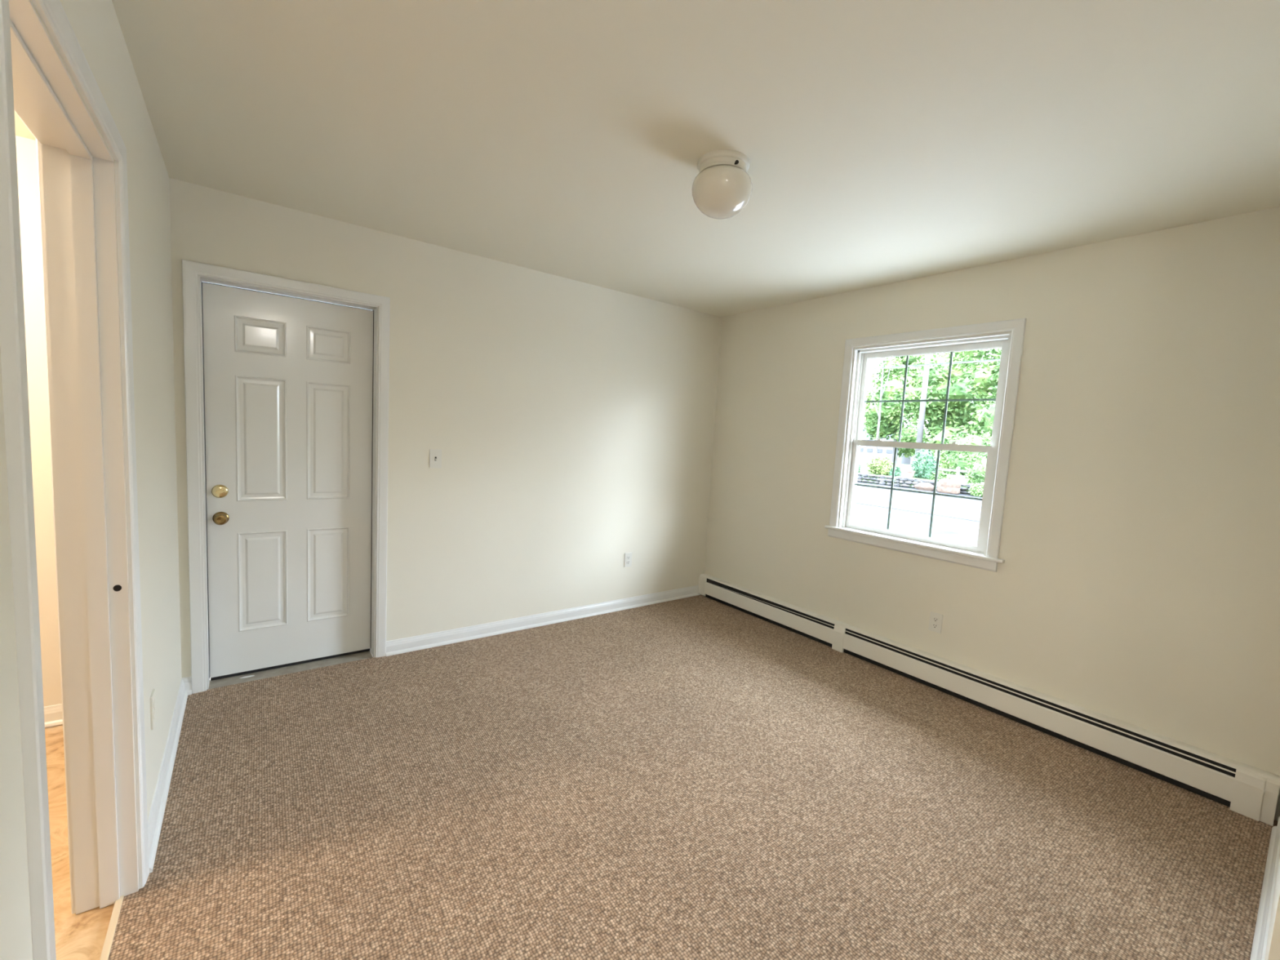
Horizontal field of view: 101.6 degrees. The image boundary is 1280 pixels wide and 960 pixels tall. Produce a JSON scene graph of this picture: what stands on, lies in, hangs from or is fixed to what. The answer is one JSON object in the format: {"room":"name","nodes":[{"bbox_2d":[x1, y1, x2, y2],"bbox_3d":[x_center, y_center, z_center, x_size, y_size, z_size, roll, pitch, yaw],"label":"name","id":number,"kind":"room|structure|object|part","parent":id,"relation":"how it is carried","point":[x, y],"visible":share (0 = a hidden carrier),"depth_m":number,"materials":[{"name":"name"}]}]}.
{"room":"empty room","nodes":[
{"label":"empty room","id":0,"kind":"room"},
{"bbox_2d":[15,135,62,706],"bbox_3d":[-3.325,-0.143,1.663,2.525,2.440,0.160,-1,6,-37],"label":"wall","id":1,"kind":"structure","parent":0,"point":[26,152],"depth_m":2.17,"materials":[{"name":"white paint"}]},
{"bbox_2d":[44,703,62,727],"bbox_3d":[-3.334,1.038,1.695,2.525,0.085,0.024,-1,6,-37],"label":"baseboard","id":2,"kind":"structure","parent":1,"relation":"attached to","point":[53,716],"depth_m":2.28,"materials":[{"name":"white paint"}]},
{"bbox_2d":[44,724,114,959],"bbox_3d":[-2.077,1.320,0.107,2.613,0.044,4.200,-1,6,-37],"label":"floor","id":3,"kind":"structure","parent":0,"point":[80,936],"depth_m":1.52,"materials":[{"name":"beige wood"}]},
{"bbox_2d":[0,0,181,959],"bbox_3d":[-0.358,0.174,-0.057,0.120,2.440,6.515,-1,6,-37],"label":"wall","id":4,"kind":"structure","parent":0,"point":[95,24],"depth_m":1.66,"materials":[{"name":"beige paint"}]},
{"bbox_2d":[0,0,149,959],"bbox_3d":[-1.215,0.203,1.074,0.157,2.098,0.932,-1,6,-37],"label":"door frame","id":5,"kind":"structure","parent":4,"relation":"in","point":[77,188],"depth_m":1.34,"materials":[{"name":"white paint"}]},
{"bbox_3d":[-1.272,0.204,1.031,0.015,2.098,0.932,-1,6,-37],"label":"casing","id":6,"kind":"part","parent":5,"relation":"part of","materials":[{"name":"white paint"}]},
{"bbox_2d":[150,688,155,729],"bbox_3d":[-1.653,0.778,1.775,0.008,0.115,0.071,-1,6,-37],"label":"wall outlet","id":7,"kind":"object","parent":4,"relation":"attached to","point":[153,707],"visible":1,"depth_m":1.76,"materials":[{"name":"beige paint"}]},
{"bbox_2d":[153,709,155,719],"bbox_3d":[-1.652,0.797,1.778,0.002,0.027,0.034,-1,6,-37],"label":"receptacle","id":8,"kind":"object","parent":7,"relation":"attached to","point":[154,710],"depth_m":1.77,"materials":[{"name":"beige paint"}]},
{"bbox_2d":[147,679,187,872],"bbox_3d":[-1.866,1.084,2.075,0.024,0.085,1.257,-1,6,-37],"label":"baseboard","id":9,"kind":"structure","parent":4,"relation":"attached to","point":[156,815],"depth_m":1.93,"materials":[{"name":"white paint"}]},
{"bbox_2d":[201,281,373,688],"bbox_3d":[-1.951,-0.082,2.943,1.369,2.640,0.040,-1,6,-37],"label":"door frame","id":10,"kind":"structure","parent":0,"point":[202,282],"depth_m":2.73,"materials":[{"name":"paint"}]},
{"bbox_2d":[168,177,721,678],"bbox_3d":[-0.814,-0.178,3.586,3.549,2.440,0.115,-1,6,-37],"label":"wall","id":11,"kind":"structure","parent":0,"point":[571,422],"depth_m":3.45,"materials":[{"name":"beige paint"}]},
{"bbox_2d":[181,676,191,695],"bbox_3d":[-2.238,1.018,2.578,0.038,0.085,0.024,-1,6,-37],"label":"baseboard","id":12,"kind":"structure","parent":11,"relation":"attached to","point":[188,680],"depth_m":2.58,"materials":[{"name":"white paint"}]},
{"bbox_2d":[182,259,390,693],"bbox_3d":[-1.861,0.009,2.826,0.883,2.089,0.160,-1,6,-37],"label":"door","id":13,"kind":"structure","parent":11,"relation":"in","point":[294,419],"depth_m":2.81,"materials":[{"name":"white paint"}]},
{"bbox_3d":[-2.130,0.199,2.653,0.067,0.067,0.064,-1,6,-37],"label":"knob","id":14,"kind":"part","parent":13,"relation":"part of","materials":[{"name":"gold metal"}]},
{"bbox_2d":[208,650,373,688],"bbox_3d":[-1.933,1.071,2.939,0.757,0.050,0.168,-1,6,-37],"label":"door sill","id":15,"kind":"structure","parent":11,"relation":"attached to","point":[228,681],"depth_m":2.89,"materials":[{"name":"metal"}]},
{"bbox_2d":[240,675,254,678],"bbox_3d":[-2.097,1.050,2.787,0.065,0.002,0.017,-1,6,-37],"label":"chip","id":16,"kind":"object","parent":15,"relation":"on","point":[249,676],"visible":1,"depth_m":2.79,"materials":[{"name":"white"}]},
{"bbox_2d":[429,448,441,468],"bbox_3d":[-1.245,-0.129,3.184,0.071,0.115,0.016,-1,6,-37],"label":"light switch","id":17,"kind":"object","parent":11,"relation":"attached to","point":[435,455],"visible":1,"depth_m":3.19,"materials":[{"name":"white plastic"}]},
{"bbox_2d":[386,585,700,656],"bbox_3d":[-0.470,0.996,3.913,2.628,0.085,0.024,-1,6,-37],"label":"baseboard","id":18,"kind":"structure","parent":11,"relation":"attached to","point":[396,646],"depth_m":3.67,"materials":[{"name":"white paint"}]},
{"bbox_2d":[623,552,631,567],"bbox_3d":[-0.094,0.636,4.160,0.071,0.115,0.008,-1,6,-37],"label":"wall outlet","id":19,"kind":"object","parent":11,"relation":"attached to","point":[628,556],"visible":1,"depth_m":4.16,"materials":[{"name":"white plastic"}]},
{"bbox_2d":[13,0,1279,316],"bbox_3d":[0.163,-1.095,0.171,6.315,0.100,6.515,-1,6,-37],"label":"ceiling","id":20,"kind":"structure","parent":0,"point":[885,142],"depth_m":1.72,"materials":[{"name":"beige paint"}]},
{"bbox_2d":[691,149,752,219],"bbox_3d":[0.311,-1.103,1.987,0.228,0.193,0.228,-1,6,-37],"label":"ceiling light","id":21,"kind":"object","parent":20,"relation":"attached to","point":[722,188],"visible":1,"depth_m":1.91,"materials":[{"name":"white glass"}]},
{"bbox_2d":[108,595,1277,959],"bbox_3d":[1.103,1.399,1.136,3.702,0.050,6.400,-1,6,-37],"label":"floor","id":22,"kind":"structure","parent":0,"point":[699,777],"depth_m":1.93,"materials":[{"name":"carpet"}]},
{"bbox_2d":[99,895,124,959],"bbox_3d":[-1.252,1.240,1.182,0.016,0.008,0.808,-1,6,-37],"label":"threshold strip","id":23,"kind":"object","parent":22,"relation":"on","point":[107,946],"visible":1,"depth_m":1.40,"materials":[{"name":"beige wood"}]},
{"bbox_2d":[697,573,1279,826],"bbox_3d":[1.536,1.104,3.378,0.074,0.184,3.298,-1,6,-37],"label":"baseboard heater","id":24,"kind":"object","parent":22,"relation":"on","point":[1249,791],"visible":1,"depth_m":2.66,"materials":[{"name":"white metal"}]},
{"bbox_3d":[1.381,1.077,3.586,0.071,0.184,0.080,-1,6,-37],"label":"splice plate","id":25,"kind":"part","parent":24,"relation":"part of","materials":[{"name":"white metal"}]},
{"bbox_3d":[2.481,1.268,2.130,0.074,0.184,0.078,-1,6,-37],"label":"splice plate","id":26,"kind":"part","parent":24,"relation":"part of","materials":[{"name":"white metal"}]},
{"bbox_2d":[704,206,1279,821],"bbox_3d":[2.568,0.136,2.151,0.115,2.440,6.515,-1,6,-37],"label":"wall","id":27,"kind":"structure","parent":0,"point":[1137,584],"depth_m":2.54,"materials":[{"name":"beige paint"}]},
{"bbox_2d":[824,318,1026,572],"bbox_3d":[1.729,-0.225,3.246,0.169,1.364,1.089,-1,6,-37],"label":"window","id":28,"kind":"structure","parent":27,"relation":"in","point":[984,556],"depth_m":3.17,"materials":[{"name":"white paint"}]},
{"bbox_2d":[854,447,982,537],"bbox_3d":[1.721,0.071,3.292,0.004,0.541,0.793,-1,6,-37],"label":"grille","id":29,"kind":"object","parent":28,"relation":"attached to","point":[856,449],"depth_m":3.27,"materials":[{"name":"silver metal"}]},
{"bbox_3d":[1.721,0.066,3.284,0.028,0.601,0.883,-1,6,-37],"label":"sash","id":30,"kind":"part","parent":28,"relation":"part of","materials":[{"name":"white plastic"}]},
{"bbox_3d":[1.787,-0.235,3.296,0.007,1.198,0.888,-1,6,-37],"label":"storm frame","id":31,"kind":"part","parent":28,"relation":"part of","materials":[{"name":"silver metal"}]},
{"bbox_2d":[864,351,995,444],"bbox_3d":[1.781,-0.508,3.265,0.004,0.559,0.795,-1,6,-37],"label":"grille","id":32,"kind":"object","parent":28,"relation":"attached to","point":[867,357],"depth_m":3.30,"materials":[{"name":"white wood"}]},
{"bbox_3d":[1.782,-0.514,3.255,0.028,0.638,0.888,-1,6,-37],"label":"sash","id":33,"kind":"part","parent":28,"relation":"part of","materials":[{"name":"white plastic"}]},
{"bbox_2d":[928,611,942,633],"bbox_3d":[1.767,0.852,3.123,0.008,0.115,0.071,-1,6,-37],"label":"wall outlet","id":34,"kind":"object","parent":27,"relation":"attached to","point":[935,619],"visible":1,"depth_m":3.12,"materials":[{"name":"white plastic"}]},
{"bbox_2d":[932,622,937,628],"bbox_3d":[1.764,0.871,3.123,0.002,0.027,0.034,-1,6,-37],"label":"receptacle","id":35,"kind":"object","parent":34,"relation":"attached to","point":[935,625],"depth_m":3.12,"materials":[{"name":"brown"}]},
{"bbox_2d":[933,616,938,622],"bbox_3d":[1.766,0.832,3.119,0.002,0.027,0.034,-1,6,-37],"label":"receptacle","id":36,"kind":"object","parent":34,"relation":"attached to","point":[935,619],"depth_m":3.12,"materials":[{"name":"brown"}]},
{"bbox_2d":[1264,850,1279,959],"bbox_3d":[1.248,0.179,0.860,3.549,2.440,0.115,-1,6,-37],"label":"wall","id":37,"kind":"structure","parent":0,"point":[1273,948],"depth_m":1.19,"materials":[{"name":"beige paint"}]},
{"bbox_2d":[1249,816,1279,959],"bbox_3d":[1.967,1.333,1.642,1.298,0.085,0.024,-1,6,-37],"label":"baseboard","id":38,"kind":"structure","parent":37,"relation":"attached to","point":[1259,945],"depth_m":1.66,"materials":[{"name":"white paint"}]},
{"label":"outside","id":39,"kind":"structure","parent":0,"visible":0},
{"bbox_2d":[858,460,970,494],"bbox_3d":[43.436,-0.333,55.884,89.900,2.250,150.000,-1,6,-37],"label":"lawn","id":40,"kind":"structure","parent":39,"point":[963,480],"depth_m":25.24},
{"bbox_2d":[863,390,873,423],"bbox_3d":[30.471,-7.918,73.453,9.444,10.406,9.420,-1,6,-37],"label":"leafy tree","id":41,"kind":"object","parent":40,"relation":"on","point":[866,390],"visible":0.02,"depth_m":72.83,"materials":[{"name":"plant"}]},
{"bbox_2d":[866,455,893,475],"bbox_3d":[11.744,-0.628,25.467,1.217,1.143,1.494,-1,6,-37],"label":"shrub","id":42,"kind":"object","parent":40,"relation":"on","point":[882,466],"visible":0.9,"depth_m":25.19,"materials":[{"name":"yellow plant"}]},
{"bbox_2d":[867,357,892,460],"bbox_3d":[14.137,-4.749,31.428,0.197,8.003,1.530,-1,7,-42],"label":"bare tree","id":43,"kind":"object","parent":40,"relation":"on","point":[882,392],"visible":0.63,"depth_m":31.23,"materials":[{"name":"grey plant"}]},
{"bbox_2d":[858,425,927,464],"bbox_3d":[25.534,-3.958,58.191,10.420,4.700,11.900,-1,6,-37],"label":"house","id":44,"kind":"structure","parent":40,"relation":"on","point":[866,453],"depth_m":53.97,"materials":[{"name":"grey"}]},
{"bbox_3d":[21.609,-2.168,54.889,0.140,1.300,11.000,-1,6,-37],"label":"porch railing","id":45,"kind":"part","parent":44,"relation":"part of","materials":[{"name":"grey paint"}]},
{"bbox_2d":[888,466,901,476],"bbox_3d":[11.969,-0.332,24.447,0.691,0.674,0.574,-1,6,-37],"label":"shrub","id":46,"kind":"object","parent":40,"relation":"on","point":[897,471],"visible":0.57,"depth_m":24.31,"materials":[{"name":"green plant"}]},
{"bbox_2d":[862,354,930,464],"bbox_3d":[20.243,-6.434,41.811,5.942,10.378,6.162,-1,6,-37],"label":"leafy tree","id":47,"kind":"object","parent":40,"relation":"on","point":[891,412],"visible":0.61,"depth_m":41.09,"materials":[{"name":"green plant"}]},
{"bbox_2d":[906,470,915,478],"bbox_3d":[12.250,-0.235,23.666,0.360,0.360,0.360,-1,6,-37],"label":"clay pot","id":48,"kind":"object","parent":40,"relation":"on","point":[909,473],"visible":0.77,"depth_m":23.56,"materials":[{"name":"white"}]},
{"bbox_2d":[858,462,969,479],"bbox_3d":[13.497,-0.396,24.651,0.120,0.680,12.400,-1,6,-37],"label":"rail fence","id":49,"kind":"object","parent":40,"relation":"on","point":[957,470],"visible":0.07,"depth_m":23.81,"materials":[{"name":"grey paint"}]},
{"bbox_3d":[14.321,-0.251,23.528,0.080,0.680,0.100,-1,6,-37],"label":"post","id":50,"kind":"part","parent":49,"relation":"part of","materials":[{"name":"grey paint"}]},
{"bbox_2d":[910,449,933,464],"bbox_3d":[29.759,-2.120,51.480,3.000,2.700,4.600,-1,6,-37],"label":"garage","id":51,"kind":"structure","parent":40,"relation":"on","point":[913,459],"depth_m":52.30,"materials":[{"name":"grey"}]},
{"bbox_2d":[914,354,930,468],"bbox_3d":[16.145,-5.131,29.627,0.333,9.500,0.333,-1,6,-37],"label":"utility pole","id":52,"kind":"object","parent":40,"relation":"on","point":[927,358],"visible":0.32,"depth_m":29.60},
{"bbox_2d":[910,448,937,479],"bbox_3d":[13.149,-0.657,24.097,1.224,1.722,1.299,-1,6,-37],"label":"shrub","id":53,"kind":"object","parent":40,"relation":"on","point":[925,467],"visible":0.91,"depth_m":23.84,"materials":[{"name":"green plant"}]},
{"bbox_2d":[930,471,950,480],"bbox_3d":[13.232,-0.074,22.946,0.721,0.546,0.895,-1,6,-37],"label":"shrub","id":54,"kind":"object","parent":40,"relation":"on","point":[940,475],"visible":0.47,"depth_m":22.79,"materials":[{"name":"green plant"}]},
{"bbox_2d":[897,348,995,468],"bbox_3d":[19.832,-5.624,33.547,6.579,9.993,5.955,-1,6,-37],"label":"leafy tree","id":55,"kind":"object","parent":40,"relation":"on","point":[958,412],"visible":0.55,"depth_m":32.37,"materials":[{"name":"green plant"}]},
{"bbox_2d":[935,430,991,475],"bbox_3d":[16.375,-1.060,25.640,2.264,2.765,3.851,-1,6,-37],"label":"shrub","id":56,"kind":"object","parent":40,"relation":"on","point":[952,460],"visible":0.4,"depth_m":25.48,"materials":[{"name":"green plant"}]},
{"bbox_2d":[964,452,986,484],"bbox_3d":[14.317,-0.250,21.391,1.703,1.802,1.815,-1,6,-37],"label":"shrub","id":57,"kind":"object","parent":40,"relation":"on","point":[976,474],"visible":0.34,"depth_m":21.29,"materials":[{"name":"green plant"}]},
{"bbox_2d":[964,347,1001,439],"bbox_3d":[20.102,-4.525,26.964,6.191,9.590,6.340,-1,6,-37],"label":"leafy tree","id":58,"kind":"object","parent":40,"relation":"on","point":[987,379],"visible":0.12,"depth_m":27.43,"materials":[{"name":"green plant"}]},
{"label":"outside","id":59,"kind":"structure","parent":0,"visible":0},
{"bbox_2d":[855,481,982,521],"bbox_3d":[7.152,0.314,22.213,8.600,0.310,100.000,-1,6,-37],"label":"road","id":60,"kind":"structure","parent":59,"point":[945,506],"depth_m":17.18,"materials":[{"name":"grey asphalt"}]},
{"bbox_2d":[857,472,973,494],"bbox_3d":[10.726,-0.082,24.646,0.406,0.508,11.318,-1,6,-37],"label":"stone wall","id":61,"kind":"structure","parent":60,"relation":"on","point":[908,481],"depth_m":23.41,"materials":[{"name":"grey stone"}]},
{"bbox_2d":[914,482,933,491],"bbox_3d":[12.101,0.331,22.162,0.427,0.469,0.918,-1,6,-37],"label":"boulder","id":62,"kind":"object","parent":60,"relation":"on","point":[924,486],"visible":0.77,"depth_m":22.00,"materials":[{"name":"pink stone"}]},
{"bbox_2d":[937,478,961,494],"bbox_3d":[12.611,0.279,21.269,0.527,0.687,0.876,-1,6,-37],"label":"boulder","id":63,"kind":"object","parent":60,"relation":"on","point":[944,485],"visible":0.89,"depth_m":21.06,"materials":[{"name":"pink stone"}]},
{"bbox_2d":[968,481,983,497],"bbox_3d":[13.431,0.426,20.334,0.494,0.690,1.281,-1,6,-37],"label":"shrub","id":64,"kind":"object","parent":60,"relation":"on","point":[976,490],"visible":0.43,"depth_m":20.46,"materials":[{"name":"green plant"}]},
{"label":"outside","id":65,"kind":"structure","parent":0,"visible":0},
{"bbox_2d":[853,502,979,545],"bbox_3d":[3.504,0.645,16.344,4.300,0.300,75.000,-1,6,-37],"label":"gravel","id":66,"kind":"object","parent":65,"point":[962,531],"depth_m":12.31,"materials":[{"name":"white gravel"}]}
]}

